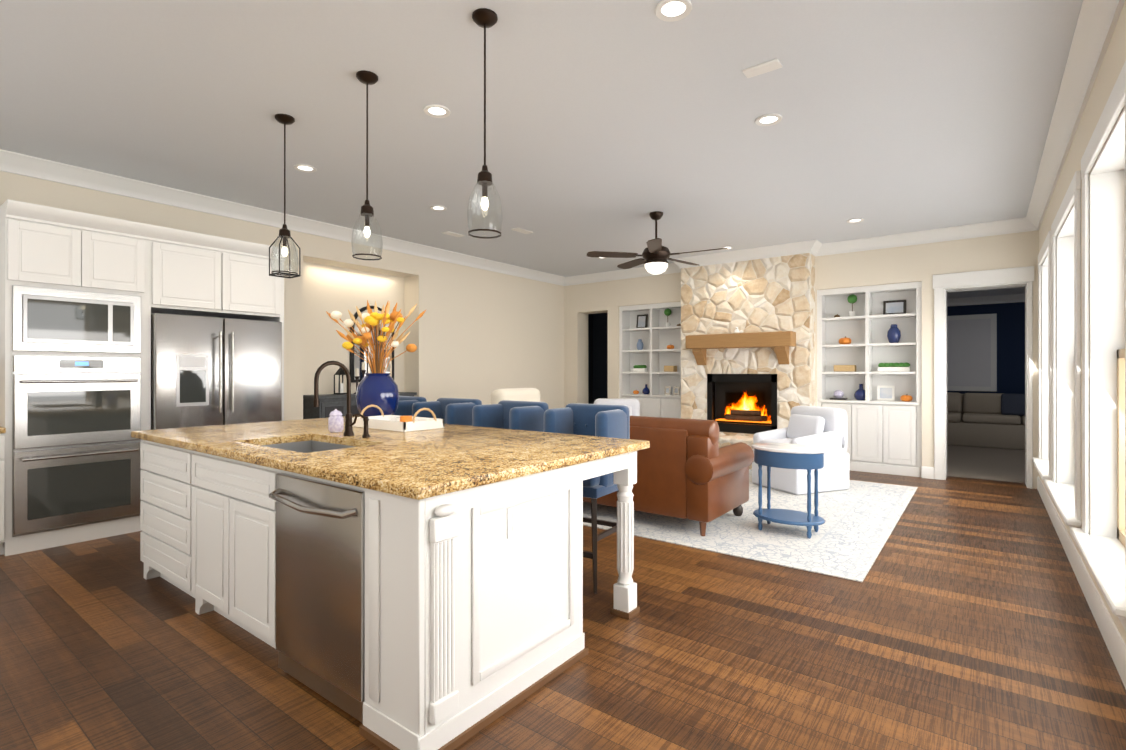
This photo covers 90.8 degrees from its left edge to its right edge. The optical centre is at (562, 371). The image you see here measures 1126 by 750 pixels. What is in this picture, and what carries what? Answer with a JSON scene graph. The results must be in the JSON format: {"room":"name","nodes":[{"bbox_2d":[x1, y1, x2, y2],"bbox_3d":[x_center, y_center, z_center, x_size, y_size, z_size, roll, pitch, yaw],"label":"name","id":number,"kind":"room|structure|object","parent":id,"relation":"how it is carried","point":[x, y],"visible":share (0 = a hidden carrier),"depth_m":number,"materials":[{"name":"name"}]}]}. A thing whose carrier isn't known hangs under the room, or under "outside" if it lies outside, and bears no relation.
{"room":"living room and kitchen","nodes":[
{"label":"living room and kitchen","id":0,"kind":"room"},
{"bbox_2d":[0,171,563,420],"bbox_3d":[-3.034,-0.204,6.617,0.420,3.050,10.250,0,0,37],"label":"wall","id":1,"kind":"structure","parent":0,"point":[479,334],"depth_m":7.68,"materials":[{"name":"paint"}]},
{"bbox_2d":[0,149,567,285],"bbox_3d":[-2.867,-1.659,6.397,0.115,0.140,9.700,0,0,37],"label":"crown molding","id":2,"kind":"structure","parent":1,"relation":"attached to","point":[10,162],"depth_m":5.62,"materials":[{"name":"white wood"}]},
{"bbox_2d":[350,306,393,382],"bbox_3d":[-2.538,-0.368,7.415,0.040,1.020,0.660,0,0,37],"label":"arched mirror","id":3,"kind":"object","parent":1,"relation":"attached to","point":[356,361],"visible":0.29,"depth_m":7.29,"materials":[{"name":"black metal"}]},
{"bbox_2d":[0,0,1082,276],"bbox_3d":[-0.444,-1.781,4.647,7.690,0.100,10.250,0,0,37],"label":"ceiling","id":4,"kind":"structure","parent":0,"point":[610,124],"depth_m":3.70,"materials":[{"name":"paint"}]},
{"bbox_2d":[269,114,300,277],"bbox_3d":[-1.897,-1.192,3.786,0.176,1.080,0.176,0,0,37],"label":"pendant light","id":5,"kind":"object","parent":4,"relation":"hanging from","point":[284,231],"visible":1,"depth_m":3.78,"materials":[{"name":"black metal"}]},
{"bbox_2d":[294,164,316,172],"bbox_3d":[-2.187,-1.725,4.711,0.174,0.012,0.174,0,0,28],"label":"recessed light","id":6,"kind":"object","parent":4,"relation":"in","point":[303,167],"depth_m":4.70,"materials":[{"name":"white"}]},
{"bbox_2d":[351,70,382,260],"bbox_3d":[-1.147,-1.200,3.253,0.176,1.065,0.176,0,0,37],"label":"pendant light","id":7,"kind":"object","parent":4,"relation":"hanging from","point":[366,78],"visible":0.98,"depth_m":3.24,"materials":[{"name":"black metal"}]},
{"bbox_2d":[424,104,450,117],"bbox_3d":[-0.834,-1.726,3.681,0.174,0.012,0.174,0,0,28],"label":"recessed light","id":8,"kind":"object","parent":4,"relation":"in","point":[433,110],"depth_m":3.67,"materials":[{"name":"white"}]},
{"bbox_2d":[430,205,446,210],"bbox_3d":[-1.315,-1.724,5.857,0.174,0.012,0.174,0,0,28],"label":"recessed light","id":9,"kind":"object","parent":4,"relation":"in","point":[439,208],"depth_m":5.85,"materials":[{"name":"white"}]},
{"bbox_2d":[441,231,463,236],"bbox_3d":[-1.379,-1.723,6.961,0.120,0.012,0.280,0,0,37],"label":"ceiling vent","id":10,"kind":"object","parent":4,"relation":"in","point":[446,232],"depth_m":6.95,"materials":[{"name":"white metal"}]},
{"bbox_2d":[467,8,502,238],"bbox_3d":[-0.381,-1.200,2.708,0.176,1.065,0.176,0,0,37],"label":"pendant light","id":11,"kind":"object","parent":4,"relation":"hanging from","point":[484,18],"visible":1,"depth_m":2.70,"materials":[{"name":"black metal"}]},
{"bbox_2d":[511,227,532,233],"bbox_3d":[-0.500,-1.723,6.795,0.120,0.012,0.280,0,0,37],"label":"ceiling vent","id":12,"kind":"object","parent":4,"relation":"in","point":[517,229],"depth_m":6.76,"materials":[{"name":"white metal"}]},
{"bbox_2d":[587,211,727,274],"bbox_3d":[1.062,-1.396,6.066,1.457,0.667,1.463,0,0,37],"label":"ceiling fan","id":13,"kind":"object","parent":4,"relation":"hanging from","point":[656,254],"visible":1,"depth_m":5.98,"materials":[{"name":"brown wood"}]},
{"bbox_2d":[655,0,691,21],"bbox_3d":[0.527,-1.727,2.646,0.174,0.012,0.174,0,0,-26],"label":"recessed light","id":14,"kind":"object","parent":4,"relation":"in","point":[672,8],"depth_m":2.65,"materials":[{"name":"white"}]},
{"bbox_2d":[721,246,732,249],"bbox_3d":[2.283,-1.722,7.743,0.174,0.012,0.174,0,0,28],"label":"recessed light","id":15,"kind":"object","parent":4,"relation":"in","point":[728,247],"depth_m":7.71,"materials":[{"name":"white plastic"}]},
{"bbox_2d":[742,58,782,77],"bbox_3d":[1.134,-1.726,3.163,0.200,0.012,0.100,0,0,37],"label":"ceiling vent","id":16,"kind":"object","parent":4,"relation":"in","point":[763,68],"depth_m":3.15,"materials":[{"name":"white"}]},
{"bbox_2d":[755,113,781,125],"bbox_3d":[1.411,-1.726,3.807,0.174,0.012,0.174,0,0,-8],"label":"recessed light","id":17,"kind":"object","parent":4,"relation":"in","point":[767,118],"depth_m":3.80,"materials":[{"name":"white"}]},
{"bbox_2d":[847,218,863,222],"bbox_3d":[3.337,-1.723,6.338,0.174,0.012,0.174,0,0,-26],"label":"recessed light","id":18,"kind":"object","parent":4,"relation":"in","point":[854,220],"depth_m":6.34,"materials":[{"name":"white plastic"}]},
{"bbox_2d":[0,445,1125,749],"bbox_3d":[1.924,1.350,6.015,9.800,0.060,15.300,0,0,37],"label":"floor","id":19,"kind":"structure","parent":0,"point":[960,616],"depth_m":2.56,"materials":[{"name":"brown wood"}]},
{"bbox_2d":[0,430,5,554],"bbox_3d":[-4.411,0.879,3.902,0.655,0.880,0.617,0,0,37],"label":"base cabinet","id":20,"kind":"object","parent":19,"relation":"on","point":[2,483],"depth_m":3.94,"materials":[{"name":"white wood"}]},
{"bbox_2d":[0,199,148,555],"bbox_3d":[-3.943,0.051,4.456,0.732,2.535,0.830,0,0,37],"label":"tall cabinet","id":21,"kind":"object","parent":19,"relation":"on","point":[72,350],"visible":0.98,"depth_m":4.22,"materials":[{"name":"white wood"}]},
{"bbox_2d":[145,224,287,429],"bbox_3d":[-3.350,0.052,5.249,0.715,2.535,1.150,0,0,37],"label":"cabinet","id":22,"kind":"object","parent":19,"relation":"on","point":[193,273],"visible":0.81,"depth_m":4.99,"materials":[{"name":"white wood"}]},
{"bbox_2d":[151,313,281,429],"bbox_3d":[-3.311,0.409,5.219,0.723,1.798,1.050,0,0,37],"label":"refrigerator","id":23,"kind":"object","parent":19,"relation":"on","point":[208,371],"visible":0.44,"depth_m":4.96,"materials":[{"name":"silver metal"}]},
{"bbox_2d":[303,392,416,418],"bbox_3d":[-2.554,0.801,7.074,0.390,1.040,1.400,0,0,37],"label":"buffet","id":24,"kind":"object","parent":19,"relation":"on","point":[329,404],"visible":0.19,"depth_m":6.58,"materials":[{"name":"black"}]},
{"bbox_2d":[334,367,346,394],"bbox_3d":[-2.732,0.084,6.833,0.122,0.392,0.122,0,0,37],"label":"decorative lantern","id":25,"kind":"object","parent":24,"relation":"on","point":[340,371],"visible":0.73,"depth_m":6.81,"materials":[{"name":"black metal"}]},
{"bbox_2d":[354,362,365,393],"bbox_3d":[-2.571,0.080,7.044,0.080,0.400,0.166,0,0,37],"label":"candlestick","id":26,"kind":"object","parent":24,"relation":"on","point":[357,376],"visible":0.58,"depth_m":7.00,"materials":[{"name":"white wax"}]},
{"bbox_2d":[133,437,649,749],"bbox_3d":[-1.142,0.868,3.246,2.839,0.900,1.574,0,0,37],"label":"kitchen island","id":27,"kind":"object","parent":19,"relation":"on","point":[408,590],"depth_m":2.21,"materials":[{"name":"white wood"}]},
{"bbox_2d":[131,419,649,496],"bbox_3d":[-1.135,0.398,3.280,2.865,0.040,1.560,0,0,37],"label":"island countertop","id":28,"kind":"structure","parent":27,"relation":"on","point":[419,462],"depth_m":2.66,"materials":[{"name":"beige stone"}]},
{"bbox_2d":[259,437,346,452],"bbox_3d":[-1.363,0.518,2.976,0.774,0.224,0.464,0,0,37],"label":"sink","id":29,"kind":"object","parent":28,"relation":"in","point":[305,443],"depth_m":3.28,"materials":[{"name":"grey metal"}]},
{"bbox_2d":[328,409,343,431],"bbox_3d":[-1.420,0.304,3.471,0.090,0.145,0.088,0,0,37],"label":"jar","id":30,"kind":"object","parent":28,"relation":"on","point":[335,421],"visible":1,"depth_m":3.44,"materials":[{"name":"glass"}]},
{"bbox_2d":[311,361,370,436],"bbox_3d":[-1.260,0.157,3.159,0.212,0.442,0.248,0,0,37],"label":"faucet","id":31,"kind":"object","parent":28,"relation":"on","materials":[{"name":"brown metal"}]},
{"bbox_2d":[326,300,425,415],"bbox_3d":[-1.401,-0.080,4.179,0.734,0.915,0.725,0,0,37],"label":"vase","id":32,"kind":"object","parent":28,"relation":"on","point":[378,386],"visible":1,"depth_m":4.09,"materials":[{"name":"blue ceramic"}]},
{"bbox_2d":[352,405,443,431],"bbox_3d":[-1.129,0.306,3.778,0.594,0.143,0.320,0,0,37],"label":"tray","id":33,"kind":"object","parent":28,"relation":"on","point":[382,421],"visible":0.98,"depth_m":3.65,"materials":[{"name":"white wood"}]},
{"bbox_2d":[394,396,426,415],"bbox_3d":[-1.490,0.769,4.814,0.470,1.101,0.452,0,0,39],"label":"stool","id":34,"kind":"object","parent":19,"relation":"on","point":[405,403],"visible":0.21,"depth_m":4.68,"materials":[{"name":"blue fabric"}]},
{"bbox_2d":[412,398,481,425],"bbox_3d":[-0.950,0.769,4.402,0.470,1.101,0.452,0,0,35],"label":"stool","id":35,"kind":"object","parent":19,"relation":"on","point":[456,411],"visible":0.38,"depth_m":4.40,"materials":[{"name":"blue fabric"}]},
{"bbox_2d":[472,400,548,431],"bbox_3d":[-0.408,0.769,3.990,0.470,1.101,0.452,0,0,40],"label":"stool","id":36,"kind":"object","parent":19,"relation":"on","point":[517,415],"visible":0.29,"depth_m":4.00,"materials":[{"name":"blue fabric"}]},
{"bbox_2d":[491,388,539,403],"bbox_3d":[-0.786,0.761,6.822,0.790,1.120,0.740,0,0,37],"label":"chair","id":37,"kind":"object","parent":19,"relation":"on","point":[517,394],"visible":0.06,"depth_m":6.50,"materials":[{"name":"fabric"}]},
{"bbox_2d":[544,403,629,593],"bbox_3d":[0.132,0.768,3.579,0.470,1.101,0.452,0,0,33],"label":"stool","id":38,"kind":"object","parent":19,"relation":"on","point":[605,420],"visible":0.52,"depth_m":3.52,"materials":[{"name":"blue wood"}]},
{"bbox_2d":[594,398,639,415],"bbox_3d":[0.780,0.860,8.149,0.700,0.900,0.790,0,0,7],"label":"armchair","id":39,"kind":"object","parent":19,"relation":"on","point":[633,405],"visible":0.17,"depth_m":8.32,"materials":[{"name":"fabric"}]},
{"bbox_2d":[583,469,917,581],"bbox_3d":[1.596,1.315,5.913,3.400,0.010,3.560,0,0,37],"label":"rug","id":40,"kind":"object","parent":19,"relation":"on","point":[848,539],"visible":0.42,"depth_m":4.60,"materials":[{"name":"white carpet"}]},
{"bbox_2d":[583,416,753,535],"bbox_3d":[0.550,0.848,5.365,2.270,0.920,1.007,0,0,37],"label":"leather sofa","id":41,"kind":"object","parent":40,"relation":"on","point":[689,469],"visible":0.52,"depth_m":4.54,"materials":[{"name":"brown leather"}]},
{"bbox_2d":[752,443,826,538],"bbox_3d":[1.850,0.961,4.564,0.580,0.692,0.420,0,0,37],"label":"side table","id":42,"kind":"object","parent":40,"relation":"on","point":[808,458],"visible":1,"depth_m":4.46,"materials":[{"name":"blue wood"}]},
{"bbox_2d":[752,406,848,494],"bbox_3d":[2.687,0.859,6.320,0.790,0.900,0.700,0,0,-23],"label":"armchair","id":43,"kind":"object","parent":40,"relation":"on","point":[825,428],"visible":0.65,"depth_m":6.11,"materials":[{"name":"fabric"}]},
{"bbox_2d":[947,392,1024,449],"bbox_3d":[7.826,0.857,9.956,2.820,0.935,1.040,0,0,37],"label":"sofa","id":44,"kind":"object","parent":19,"relation":"on","point":[992,420],"visible":0.44,"depth_m":9.79,"materials":[{"name":"grey fabric"}]},
{"bbox_2d":[588,313,607,403],"bbox_3d":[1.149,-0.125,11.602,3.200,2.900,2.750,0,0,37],"label":"doorway","id":45,"kind":"structure","parent":0,"point":[597,355],"depth_m":13.41,"materials":[{"name":"black"}]},
{"bbox_2d":[681,253,814,469],"bbox_3d":[2.520,-0.203,7.938,1.860,3.050,0.760,0,0,37],"label":"stone fireplace","id":46,"kind":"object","parent":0,"point":[766,357],"depth_m":7.93,"materials":[{"name":"stone"}]},
{"bbox_2d":[734,327,743,332],"bbox_3d":[2.495,-0.589,7.882,0.138,0.100,0.090,0,0,37],"label":"mantel decor","id":47,"kind":"object","parent":46,"relation":"on","point":[738,331],"visible":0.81,"depth_m":7.86,"materials":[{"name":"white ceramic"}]},
{"bbox_2d":[668,240,819,271],"bbox_3d":[2.527,-1.658,7.949,2.090,0.140,0.135,0,0,37],"label":"crown molding","id":48,"kind":"structure","parent":46,"relation":"attached to","point":[811,246],"depth_m":7.84,"materials":[{"name":"white wood"}]},
{"bbox_2d":[725,392,770,420],"bbox_3d":[2.689,0.476,8.151,0.680,0.468,0.104,0,0,37],"label":"flames","id":49,"kind":"object","parent":46,"relation":"in","point":[746,402],"visible":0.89,"depth_m":8.10},
{"bbox_2d":[564,230,1038,488],"bbox_3d":[2.554,-0.202,8.585,7.690,3.050,0.350,0,0,37],"label":"wall","id":50,"kind":"structure","parent":0,"point":[924,263],"depth_m":7.20,"materials":[{"name":"paint"}]},
{"bbox_2d":[564,267,679,285],"bbox_3d":[1.020,-1.656,9.452,2.360,0.140,0.130,0,0,37],"label":"crown molding","id":51,"kind":"structure","parent":50,"relation":"attached to","point":[641,271],"depth_m":9.60,"materials":[{"name":"white"}]},
{"bbox_2d":[619,301,680,417],"bbox_3d":[1.544,0.098,9.356,1.210,2.450,0.305,0,0,37],"label":"bookcase","id":52,"kind":"object","parent":50,"relation":"in","point":[655,355],"visible":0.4,"depth_m":9.38,"materials":[{"name":"white wood"}]},
{"bbox_2d":[637,339,642,349],"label":"decor","id":53,"kind":"object","parent":52,"relation":"in","point":[639,344],"depth_m":9.50,"materials":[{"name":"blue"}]},
{"bbox_2d":[633,365,646,371],"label":"decor","id":54,"kind":"object","parent":52,"relation":"in","point":[637,368],"depth_m":9.50,"materials":[{"name":"green"}]},
{"bbox_2d":[633,384,649,393],"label":"decor","id":55,"kind":"object","parent":52,"relation":"in","point":[646,390],"depth_m":9.44,"materials":[{"name":"blue ceramic"}]},
{"bbox_2d":[636,314,647,327],"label":"decor","id":56,"kind":"object","parent":52,"relation":"in","point":[641,321],"depth_m":9.58,"materials":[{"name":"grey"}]},
{"bbox_2d":[664,308,671,326],"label":"decor","id":57,"kind":"object","parent":52,"relation":"in","point":[667,312],"depth_m":9.19,"materials":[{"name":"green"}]},
{"bbox_2d":[664,366,676,371],"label":"decor","id":58,"kind":"object","parent":52,"relation":"in","point":[666,368],"depth_m":9.14,"materials":[{"name":"brown wood"}]},
{"bbox_2d":[664,386,679,394],"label":"decor","id":59,"kind":"object","parent":52,"relation":"in","point":[676,390],"depth_m":9.25,"materials":[{"name":"grey ceramic"}]},
{"bbox_2d":[817,281,921,476],"bbox_3d":[4.087,0.097,7.421,1.220,2.450,0.305,0,0,37],"label":"bookcase","id":60,"kind":"object","parent":50,"relation":"in","point":[884,437],"visible":0.75,"depth_m":7.34,"materials":[{"name":"white wood"}]},
{"bbox_2d":[830,390,847,399],"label":"decor","id":61,"kind":"object","parent":60,"relation":"in","point":[838,394],"depth_m":7.61,"materials":[{"name":"white ceramic"}]},
{"bbox_2d":[839,336,850,343],"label":"decor","id":62,"kind":"object","parent":60,"relation":"in","point":[845,340],"depth_m":7.55,"materials":[{"name":"orange ceramic"}]},
{"bbox_2d":[834,365,855,371],"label":"decor","id":63,"kind":"object","parent":60,"relation":"in","point":[837,368],"depth_m":7.55,"materials":[{"name":"beige wood"}]},
{"bbox_2d":[847,294,856,316],"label":"decor","id":64,"kind":"object","parent":60,"relation":"in","point":[852,298],"depth_m":7.52,"materials":[{"name":"green plant"}]},
{"bbox_2d":[854,384,864,399],"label":"decor","id":65,"kind":"object","parent":60,"relation":"in","point":[859,394],"depth_m":7.42,"materials":[{"name":"blue ceramic"}]},
{"bbox_2d":[877,386,894,400],"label":"decor","id":66,"kind":"object","parent":60,"relation":"in","point":[885,393],"depth_m":7.36,"materials":[{"name":"white ceramic"}]},
{"bbox_2d":[887,324,900,342],"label":"decor","id":67,"kind":"object","parent":60,"relation":"in","point":[893,334],"depth_m":7.21,"materials":[{"name":"blue ceramic"}]},
{"bbox_2d":[878,362,909,371],"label":"decor","id":68,"kind":"object","parent":60,"relation":"in","point":[883,367],"depth_m":7.22,"materials":[{"name":"white ceramic"}]},
{"bbox_2d":[883,300,905,314],"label":"decor","id":69,"kind":"object","parent":60,"relation":"in","point":[894,306],"depth_m":7.30,"materials":[{"name":"black wood"}]},
{"bbox_2d":[900,394,912,401],"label":"decor","id":70,"kind":"object","parent":60,"relation":"in","point":[907,398],"depth_m":7.11,"materials":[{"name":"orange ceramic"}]},
{"bbox_2d":[816,218,1023,255],"bbox_3d":[4.326,-1.659,6.936,2.230,0.140,0.130,0,0,37],"label":"crown molding","id":71,"kind":"structure","parent":50,"relation":"attached to","point":[1009,226],"depth_m":6.83,"materials":[{"name":"white"}]},
{"bbox_2d":[933,266,1033,488],"bbox_3d":[5.034,0.066,6.680,0.955,2.510,0.376,0,0,37],"label":"door frame","id":72,"kind":"structure","parent":50,"relation":"attached to","point":[943,284],"depth_m":6.67,"materials":[{"name":"white wood"}]},
{"bbox_2d":[947,287,1024,393],"bbox_3d":[7.052,-0.127,8.460,4.900,2.900,4.900,0,0,37],"label":"wall","id":73,"kind":"structure","parent":0,"point":[985,341],"depth_m":10.53,"materials":[{"name":"blue"}]},
{"bbox_2d":[1039,0,1125,643],"bbox_3d":[2.536,-0.208,2.378,0.200,3.050,10.250,0,0,37],"label":"wall","id":74,"kind":"structure","parent":0,"point":[1112,63],"depth_m":3.20,"materials":[{"name":"paint"}]},
{"bbox_2d":[1024,0,1124,231],"bbox_3d":[2.365,-1.663,2.415,0.115,0.140,9.700,0,0,37],"label":"crown molding","id":75,"kind":"structure","parent":74,"relation":"attached to","point":[1094,30],"depth_m":3.28,"materials":[{"name":"white wood"}]},
{"bbox_2d":[1032,61,1125,630],"bbox_3d":[3.178,-0.095,3.284,0.274,2.335,6.830,0,0,37],"label":"window","id":76,"kind":"structure","parent":74,"relation":"in","point":[1099,537],"depth_m":3.18,"materials":[{"name":"white"}]},
{"bbox_2d":[1037,476,1125,688],"bbox_3d":[2.404,1.244,2.382,0.016,0.145,9.700,0,0,37],"label":"baseboard","id":77,"kind":"structure","parent":74,"relation":"attached to","point":[1113,639],"depth_m":3.07,"materials":[{"name":"white wood"}]}
]}

